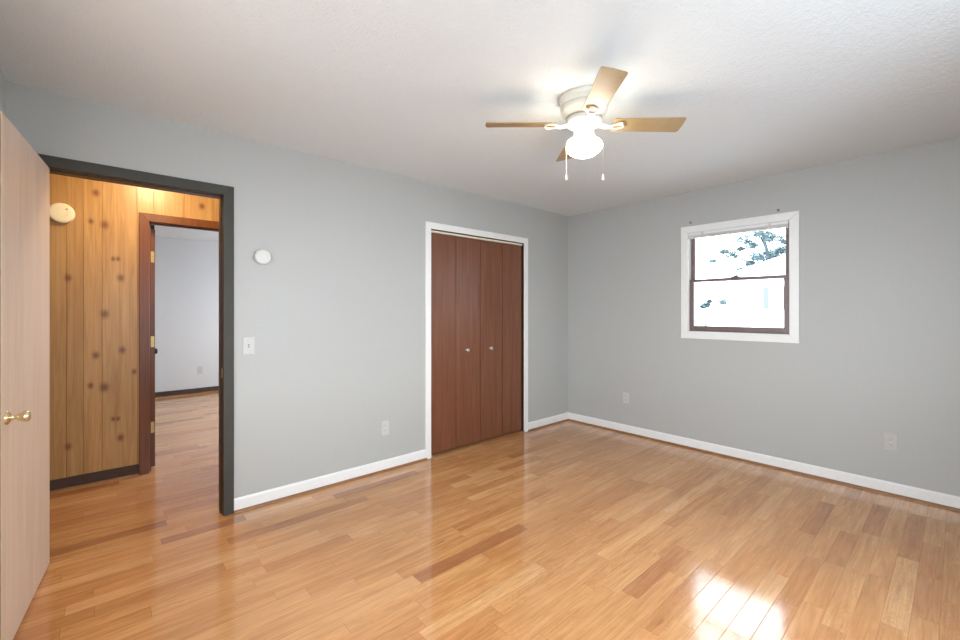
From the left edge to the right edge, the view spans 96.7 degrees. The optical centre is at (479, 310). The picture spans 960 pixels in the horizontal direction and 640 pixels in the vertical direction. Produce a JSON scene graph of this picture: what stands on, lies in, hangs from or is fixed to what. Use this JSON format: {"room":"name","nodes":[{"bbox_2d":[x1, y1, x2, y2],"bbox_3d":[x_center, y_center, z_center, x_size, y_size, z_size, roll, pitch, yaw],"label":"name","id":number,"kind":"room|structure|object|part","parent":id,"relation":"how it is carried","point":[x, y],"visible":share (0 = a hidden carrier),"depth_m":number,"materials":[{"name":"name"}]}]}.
{"room":"empty bedroom","nodes":[
{"label":"empty bedroom","id":0,"kind":"room"},
{"bbox_2d":[0,68,5,115],"bbox_3d":[-1.216,0.085,0.755,0.120,2.440,3.735,0,0,-42],"label":"wall","id":1,"kind":"structure","parent":0,"point":[2,79],"depth_m":2.03,"materials":[{"name":"grey paint"}]},
{"bbox_2d":[0,111,49,639],"bbox_3d":[-1.974,0.280,1.887,0.111,2.026,0.790,0,0,-36],"label":"door","id":2,"kind":"structure","parent":1,"relation":"in","point":[24,176],"depth_m":1.78,"materials":[{"name":"brown wood"}]},
{"bbox_3d":[-1.757,0.403,1.626,0.066,0.053,0.053,0,0,-36],"label":"knob","id":3,"kind":"part","parent":2,"relation":"part of","materials":[{"name":"gold metal"}]},
{"bbox_2d":[155,236,218,391],"bbox_3d":[-5.103,0.085,6.403,5.700,2.440,0.100,0,0,-42],"label":"wall","id":4,"kind":"structure","parent":0,"point":[186,270],"depth_m":6.74,"materials":[{"name":"grey paint"}]},
{"bbox_2d":[155,386,218,396],"bbox_3d":[-5.102,1.270,6.328,5.600,0.070,0.013,0,0,-42],"label":"baseboard","id":5,"kind":"structure","parent":4,"relation":"attached to","point":[214,388],"depth_m":6.74,"materials":[{"name":"brown wood"}]},
{"bbox_2d":[198,366,202,373],"bbox_3d":[-4.499,0.951,6.868,0.070,0.115,0.009,0,0,-42],"label":"wall outlet","id":6,"kind":"object","parent":4,"relation":"attached to","point":[200,369],"visible":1,"depth_m":6.87,"materials":[{"name":"plastic"}]},
{"bbox_2d":[6,81,567,497],"bbox_3d":[-0.678,0.085,3.659,4.545,2.440,0.115,0,0,-42],"label":"wall","id":7,"kind":"structure","parent":0,"point":[335,317],"depth_m":3.15,"materials":[{"name":"grey paint"}]},
{"bbox_2d":[50,173,218,198],"bbox_3d":[-2.021,0.249,2.549,0.935,2.111,0.015,0,0,-42],"label":"trim","id":8,"kind":"structure","parent":7,"relation":"attached to","point":[50,173],"depth_m":2.52,"materials":[{"name":"grey paint"}]},
{"bbox_2d":[37,153,233,515],"bbox_3d":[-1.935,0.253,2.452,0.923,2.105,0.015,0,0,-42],"label":"trim","id":9,"kind":"structure","parent":7,"relation":"attached to","point":[227,192],"depth_m":2.72,"materials":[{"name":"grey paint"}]},
{"bbox_2d":[243,337,254,354],"bbox_3d":[-1.523,0.230,2.816,0.070,0.115,0.020,0,0,-42],"label":"light switch","id":10,"kind":"object","parent":7,"relation":"attached to","point":[248,342],"visible":1,"depth_m":2.82,"materials":[{"name":"white plastic"}]},
{"bbox_2d":[254,249,270,264],"bbox_3d":[-1.456,-0.363,2.863,0.104,0.104,0.038,0,0,-42],"label":"fire alarm","id":11,"kind":"object","parent":7,"relation":"attached to","point":[261,256],"visible":1,"depth_m":2.85,"materials":[{"name":"white plastic"}]},
{"bbox_2d":[234,449,425,510],"bbox_3d":[-1.033,1.260,3.257,1.498,0.090,0.012,0,0,-42],"label":"baseboard","id":12,"kind":"structure","parent":7,"relation":"attached to","point":[294,488],"depth_m":3.14,"materials":[{"name":"white paint"}]},
{"bbox_2d":[234,458,427,513],"bbox_3d":[-1.024,1.297,3.247,1.498,0.016,0.016,0,0,-42],"label":"trim","id":13,"kind":"structure","parent":7,"relation":"attached to","point":[424,459],"depth_m":3.13,"materials":[{"name":"brown wood"}]},
{"bbox_2d":[381,420,388,435],"bbox_3d":[-0.775,0.957,3.489,0.070,0.115,0.009,0,0,-42],"label":"wall outlet","id":14,"kind":"object","parent":7,"relation":"attached to","point":[385,424],"visible":1,"depth_m":3.48,"materials":[{"name":"plastic"}]},
{"bbox_2d":[431,233,479,456],"bbox_3d":[-0.223,0.302,4.009,0.602,2.005,0.065,0,0,-42],"label":"door","id":15,"kind":"structure","parent":7,"relation":"in","point":[455,261],"depth_m":4.01,"materials":[{"name":"brown wood"}]},
{"bbox_3d":[-0.348,0.291,3.921,0.296,1.983,0.029,0,0,-42],"label":"panel","id":16,"kind":"part","parent":15,"relation":"part of","materials":[{"name":"brown wood"}]},
{"bbox_3d":[-0.121,0.291,4.123,0.299,1.983,0.029,0,0,-42],"label":"panel","id":17,"kind":"part","parent":15,"relation":"part of","materials":[{"name":"brown wood"}]},
{"bbox_2d":[425,221,527,458],"bbox_3d":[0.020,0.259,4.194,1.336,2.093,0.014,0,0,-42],"label":"trim","id":18,"kind":"structure","parent":7,"relation":"attached to","point":[428,225],"depth_m":3.78,"materials":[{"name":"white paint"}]},
{"bbox_2d":[431,230,521,245],"bbox_3d":[-0.007,-0.715,4.224,1.220,0.018,0.030,0,0,-42],"label":"trim","id":19,"kind":"structure","parent":7,"relation":"attached to","point":[432,231],"depth_m":4.16,"materials":[{"name":"beige plastic"}]},
{"bbox_2d":[480,240,521,440],"bbox_3d":[0.232,0.302,4.413,0.602,2.005,0.065,0,0,-42],"label":"door","id":20,"kind":"structure","parent":7,"relation":"in","point":[500,263],"depth_m":4.40,"materials":[{"name":"brown wood"}]},
{"bbox_3d":[0.106,0.291,4.326,0.299,1.983,0.029,0,0,-42],"label":"panel","id":21,"kind":"part","parent":20,"relation":"part of","materials":[{"name":"brown wood"}]},
{"bbox_3d":[0.330,0.291,4.526,0.289,1.983,0.029,0,0,-42],"label":"panel","id":22,"kind":"part","parent":20,"relation":"part of","materials":[{"name":"brown wood"}]},
{"bbox_2d":[528,412,567,429],"bbox_3d":[0.791,1.260,4.883,0.722,0.090,0.012,0,0,-42],"label":"baseboard","id":23,"kind":"structure","parent":7,"relation":"attached to","point":[560,417],"depth_m":4.85,"materials":[{"name":"white paint"}]},
{"bbox_2d":[528,419,567,430],"bbox_3d":[0.800,1.297,4.872,0.722,0.016,0.016,0,0,-42],"label":"trim","id":24,"kind":"structure","parent":7,"relation":"attached to","point":[565,419],"depth_m":4.85,"materials":[{"name":"brown wood"}]},
{"bbox_2d":[0,0,959,241],"bbox_3d":[-1.800,-1.195,3.493,6.760,0.120,8.880,0,0,-42],"label":"ceiling","id":25,"kind":"structure","parent":0,"point":[411,89],"depth_m":2.08,"materials":[{"name":"white paint"}]},
{"bbox_2d":[485,66,685,180],"bbox_3d":[0.555,-0.913,2.282,0.812,0.444,0.812,0,0,-45],"label":"ceiling fan","id":26,"kind":"object","parent":25,"relation":"hanging from","point":[583,109],"visible":1,"depth_m":2.23,"materials":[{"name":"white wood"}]},
{"bbox_3d":[0.218,-0.995,2.282,0.380,0.006,0.118,0,13,0],"label":"blade","id":27,"kind":"part","parent":26,"relation":"part of","materials":[{"name":"brown wood"}]},
{"bbox_3d":[0.409,-0.991,2.282,0.139,0.028,0.081,0,0,0],"label":"blade arm","id":28,"kind":"part","parent":26,"relation":"part of","materials":[{"name":"white metal"}]},
{"bbox_3d":[0.555,-0.995,2.619,0.118,0.006,0.380,-13,0,0],"label":"blade","id":29,"kind":"part","parent":26,"relation":"part of","materials":[{"name":"brown wood"}]},
{"bbox_3d":[0.479,-0.825,2.270,0.047,0.209,0.004,0,0,-9],"label":"pull chain","id":30,"kind":"part","parent":26,"relation":"part of","materials":[{"name":"white metal"}]},
{"bbox_3d":[0.555,-0.874,2.282,0.191,0.102,0.191,0,0,0],"label":"globe","id":31,"kind":"part","parent":26,"relation":"part of","materials":[{"name":"white glass"}]},
{"bbox_3d":[0.555,-0.991,2.136,0.081,0.028,0.139,0,0,0],"label":"blade arm","id":32,"kind":"part","parent":26,"relation":"part of","materials":[{"name":"white metal"}]},
{"bbox_3d":[0.555,-0.995,1.945,0.118,0.006,0.380,13,0,0],"label":"blade","id":33,"kind":"part","parent":26,"relation":"part of","materials":[{"name":"brown wood"}]},
{"bbox_3d":[0.702,-0.991,2.282,0.139,0.028,0.081,0,0,0],"label":"blade arm","id":34,"kind":"part","parent":26,"relation":"part of","materials":[{"name":"white metal"}]},
{"bbox_3d":[0.892,-0.995,2.282,0.380,0.006,0.118,0,-13,0],"label":"blade","id":35,"kind":"part","parent":26,"relation":"part of","materials":[{"name":"brown wood"}]},
{"bbox_2d":[13,390,959,639],"bbox_3d":[-1.866,1.365,3.447,6.600,0.120,8.620,0,0,-42],"label":"floor","id":36,"kind":"structure","parent":0,"point":[567,530],"depth_m":2.32,"materials":[{"name":"brown wood"}]},
{"bbox_2d":[50,473,138,493],"bbox_3d":[-3.688,1.297,2.510,2.632,0.016,0.016,0,0,-42],"label":"trim","id":37,"kind":"structure","parent":36,"relation":"on","point":[133,475],"depth_m":3.20,"materials":[{"name":"brown wood"}]},
{"bbox_2d":[568,137,959,496],"bbox_3d":[2.279,0.085,3.869,0.150,2.440,3.735,0,0,-42],"label":"wall","id":38,"kind":"structure","parent":0,"point":[877,353],"depth_m":3.34,"materials":[{"name":"grey paint"}]},
{"bbox_2d":[623,392,628,403],"bbox_3d":[1.559,0.928,4.557,0.009,0.115,0.070,0,0,-42],"label":"wall outlet","id":39,"kind":"object","parent":38,"relation":"attached to","point":[625,395],"visible":1,"depth_m":4.56,"materials":[{"name":"plastic"}]},
{"bbox_2d":[681,211,799,343],"bbox_3d":[2.326,-0.272,3.840,0.216,1.066,0.933,0,0,-42],"label":"window","id":40,"kind":"structure","parent":38,"relation":"in","point":[790,333],"depth_m":3.70,"materials":[{"name":"white paint"}]},
{"bbox_2d":[688,221,788,238],"bbox_3d":[2.252,-0.709,3.774,0.031,0.051,0.787,0,0,-42],"label":"window blind","id":41,"kind":"object","parent":40,"relation":"attached to","point":[784,224],"visible":1,"depth_m":3.73,"materials":[{"name":"white paint"}]},
{"bbox_3d":[2.276,-0.056,3.796,0.026,0.486,0.789,0,0,-42],"label":"sash","id":42,"kind":"part","parent":40,"relation":"part of","materials":[{"name":"clear glass"}]},
{"bbox_3d":[2.303,-0.503,3.820,0.026,0.460,0.789,0,0,-42],"label":"sash","id":43,"kind":"part","parent":40,"relation":"part of","materials":[{"name":"clear glass"}]},
{"bbox_2d":[568,412,959,508],"bbox_3d":[2.256,1.260,3.772,0.012,0.090,3.620,0,0,-42],"label":"baseboard","id":44,"kind":"structure","parent":38,"relation":"attached to","point":[891,487],"depth_m":3.46,"materials":[{"name":"white paint"}]},
{"bbox_2d":[568,419,959,511],"bbox_3d":[2.246,1.297,3.763,0.016,0.016,3.620,0,0,-42],"label":"trim","id":45,"kind":"structure","parent":38,"relation":"attached to","point":[645,437],"depth_m":3.45,"materials":[{"name":"brown wood"}]},
{"bbox_2d":[884,433,897,450],"bbox_3d":[2.917,0.930,3.032,0.009,0.115,0.070,0,0,-42],"label":"wall outlet","id":46,"kind":"object","parent":38,"relation":"attached to","point":[890,440],"visible":1,"depth_m":3.03,"materials":[{"name":"plastic"}]},
{"bbox_3d":[-2.633,0.085,3.557,5.600,2.440,0.100,0,0,-42],"label":"wall","id":47,"kind":"structure","parent":0,"visible":0},
{"bbox_2d":[50,464,138,490],"bbox_3d":[-3.242,1.255,2.925,3.850,0.076,0.013,0,0,-42],"label":"baseboard","id":48,"kind":"structure","parent":47,"relation":"attached to","point":[71,481],"depth_m":3.21,"materials":[{"name":"brown wood"}]},
{"bbox_2d":[50,174,218,479],"bbox_3d":[-3.250,0.085,2.933,3.849,2.440,0.010,0,0,-42],"label":"paneling","id":49,"kind":"structure","parent":47,"relation":"attached to","point":[94,256],"depth_m":3.23,"materials":[{"name":"brown wood"}]},
{"bbox_2d":[50,203,74,222],"bbox_3d":[-3.031,-0.709,3.093,0.144,0.144,0.043,0,0,-42],"label":"smoke detector","id":50,"kind":"object","parent":49,"relation":"attached to","point":[59,212],"visible":0.93,"depth_m":3.08,"materials":[{"name":"beige plastic"}]},
{"bbox_2d":[151,225,157,466],"bbox_3d":[-2.946,0.289,3.846,0.129,2.008,0.752,0,0,-43],"label":"door","id":51,"kind":"structure","parent":47,"relation":"in","point":[154,350],"depth_m":3.55,"materials":[{"name":"brown wood"}]},
{"bbox_2d":[139,212,218,474],"bbox_3d":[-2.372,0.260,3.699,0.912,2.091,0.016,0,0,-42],"label":"trim","id":52,"kind":"structure","parent":47,"relation":"attached to","point":[144,218],"depth_m":3.42,"materials":[{"name":"brown wood"}]},
{"label":"outside","id":53,"kind":"structure","parent":0,"visible":0},
{"bbox_2d":[695,324,726,325],"bbox_3d":[5.197,1.955,15.513,100.000,0.200,90.000,0,0,-42],"label":"ground","id":54,"kind":"structure","parent":53,"point":[695,324],"depth_m":54.62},
{"bbox_2d":[700,299,713,325],"bbox_3d":[13.607,0.562,25.664,0.757,2.586,0.703,0,0,7],"label":"bush","id":55,"kind":"object","parent":54,"relation":"on","point":[709,301],"visible":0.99,"depth_m":25.61,"materials":[{"name":"green plant"}]},
{"bbox_3d":[13.573,0.755,25.654,0.148,2.200,0.148,0,0,26],"label":"stem","id":56,"kind":"part","parent":55,"relation":"part of","materials":[{"name":"white plant"}]},
{"bbox_2d":[717,297,726,304],"bbox_3d":[14.470,0.344,24.728,1.109,3.023,0.941,0,0,8],"label":"bush","id":57,"kind":"object","parent":54,"relation":"on","point":[723,301],"visible":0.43,"depth_m":24.78,"materials":[{"name":"green plant"}]},
{"bbox_2d":[708,230,785,270],"bbox_3d":[15.114,-1.389,23.970,1.961,6.492,4.448,0,0,-29],"label":"tree","id":58,"kind":"object","parent":54,"relation":"on","point":[768,236],"visible":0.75,"depth_m":23.45,"materials":[{"name":"green plant"}]},
{"bbox_2d":[717,254,785,327],"bbox_3d":[15.428,-0.420,16.056,8.700,4.550,9.240,0,0,-42],"label":"neighbor house","id":59,"kind":"structure","parent":54,"relation":"on","point":[750,303],"depth_m":15.80,"materials":[{"name":"white"}]},
{"bbox_2d":[763,287,768,308],"bbox_3d":[10.456,-0.475,15.591,0.042,0.780,0.210,0,0,-42],"label":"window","id":60,"kind":"structure","parent":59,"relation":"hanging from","point":[765,289],"depth_m":15.58,"materials":[{"name":"glass"}]}
]}

